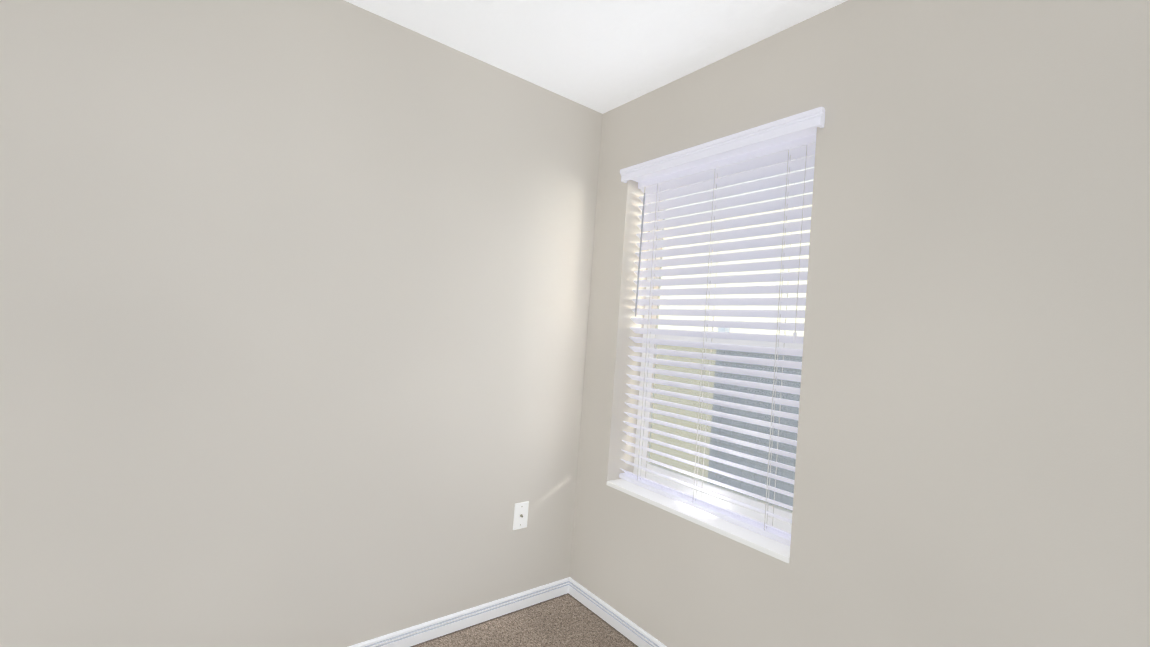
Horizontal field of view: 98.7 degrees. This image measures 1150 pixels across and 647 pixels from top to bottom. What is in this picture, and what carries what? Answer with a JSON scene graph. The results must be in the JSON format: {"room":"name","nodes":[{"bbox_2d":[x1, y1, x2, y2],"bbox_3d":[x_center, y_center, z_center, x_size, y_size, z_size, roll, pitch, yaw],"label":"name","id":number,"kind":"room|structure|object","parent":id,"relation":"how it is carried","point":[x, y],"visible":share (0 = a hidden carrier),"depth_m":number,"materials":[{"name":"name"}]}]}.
{"room":"empty bedroom","nodes":[
{"label":"empty bedroom","id":0,"kind":"room"},
{"bbox_2d":[0,0,602,646],"bbox_3d":[-1.397,0.018,1.530,4.004,2.440,0.250,5,-1,-38],"label":"wall","id":1,"kind":"structure","parent":0,"point":[294,302],"depth_m":1.67,"materials":[{"name":"beige paint"}]},
{"bbox_2d":[349,577,569,646],"bbox_3d":[-1.401,1.200,1.404,3.504,0.078,0.013,5,-1,-38],"label":"baseboard","id":2,"kind":"structure","parent":1,"relation":"attached to","point":[426,632],"depth_m":2.14,"materials":[{"name":"white wood"}]},
{"bbox_2d":[513,501,528,529],"bbox_3d":[-0.248,0.894,2.291,0.076,0.122,0.016,5,-1,-38],"label":"outlet plate","id":3,"kind":"object","parent":1,"relation":"attached to","point":[520,515],"visible":1,"depth_m":2.29,"materials":[{"name":"white plastic"}]},
{"bbox_2d":[416,595,635,646],"bbox_3d":[-0.231,1.395,-0.110,4.004,0.200,4.350,5,-1,-38],"label":"floor","id":4,"kind":"structure","parent":0,"point":[566,621],"depth_m":2.15,"materials":[{"name":"carpet"}]},
{"bbox_2d":[344,0,846,113],"bbox_3d":[-0.042,-1.238,-0.061,4.004,0.200,4.350,5,-1,-38],"label":"ceiling","id":5,"kind":"structure","parent":0,"point":[602,56],"depth_m":1.86,"materials":[{"name":"white paint"}]},
{"bbox_2d":[570,0,1149,646],"bbox_3d":[1.337,0.206,1.071,0.250,2.440,3.850,5,-1,-38],"label":"wall","id":6,"kind":"structure","parent":0,"point":[972,458],"depth_m":1.35,"materials":[{"name":"beige paint"}]},
{"bbox_2d":[568,578,666,646],"bbox_3d":[1.150,1.375,0.968,0.013,0.078,3.850,5,-1,-38],"label":"baseboard","id":7,"kind":"structure","parent":6,"relation":"attached to","point":[624,626],"depth_m":2.22,"materials":[{"name":"white wood"}]},
{"bbox_2d":[606,479,789,562],"bbox_3d":[0.491,0.769,2.019,0.174,0.020,0.896,5,-1,-38],"label":"window sill","id":8,"kind":"structure","parent":6,"relation":"attached to","point":[760,542],"depth_m":1.90,"materials":[{"name":"white wood"}]},
{"bbox_2d":[633,154,814,532],"bbox_3d":[0.636,0.059,2.106,0.080,1.460,0.897,5,-1,-38],"label":"window","id":9,"kind":"structure","parent":6,"relation":"in","point":[756,502],"depth_m":2.10,"materials":[{"name":"clear glass"}]},
{"bbox_2d":[619,107,824,545],"bbox_3d":[0.515,0.018,2.005,0.159,1.464,0.953,5,-1,-38],"label":"window blind","id":10,"kind":"object","parent":9,"relation":"attached to","point":[787,139],"visible":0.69,"depth_m":1.97,"materials":[{"name":"white plastic"}]},
{"label":"outside","id":11,"kind":"structure","parent":0,"visible":0},
{"bbox_3d":[8.061,2.428,10.119,21.749,0.200,30.000,5,-1,-38],"label":"ground","id":12,"kind":"structure","parent":11,"visible":0},
{"bbox_2d":[658,167,813,335],"bbox_3d":[4.283,-0.419,7.696,7.850,4.850,15.800,5,-1,-38],"label":"sky","id":13,"kind":"structure","parent":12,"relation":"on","point":[755,319],"depth_m":5.25,"materials":[{"name":"white"}]}
]}

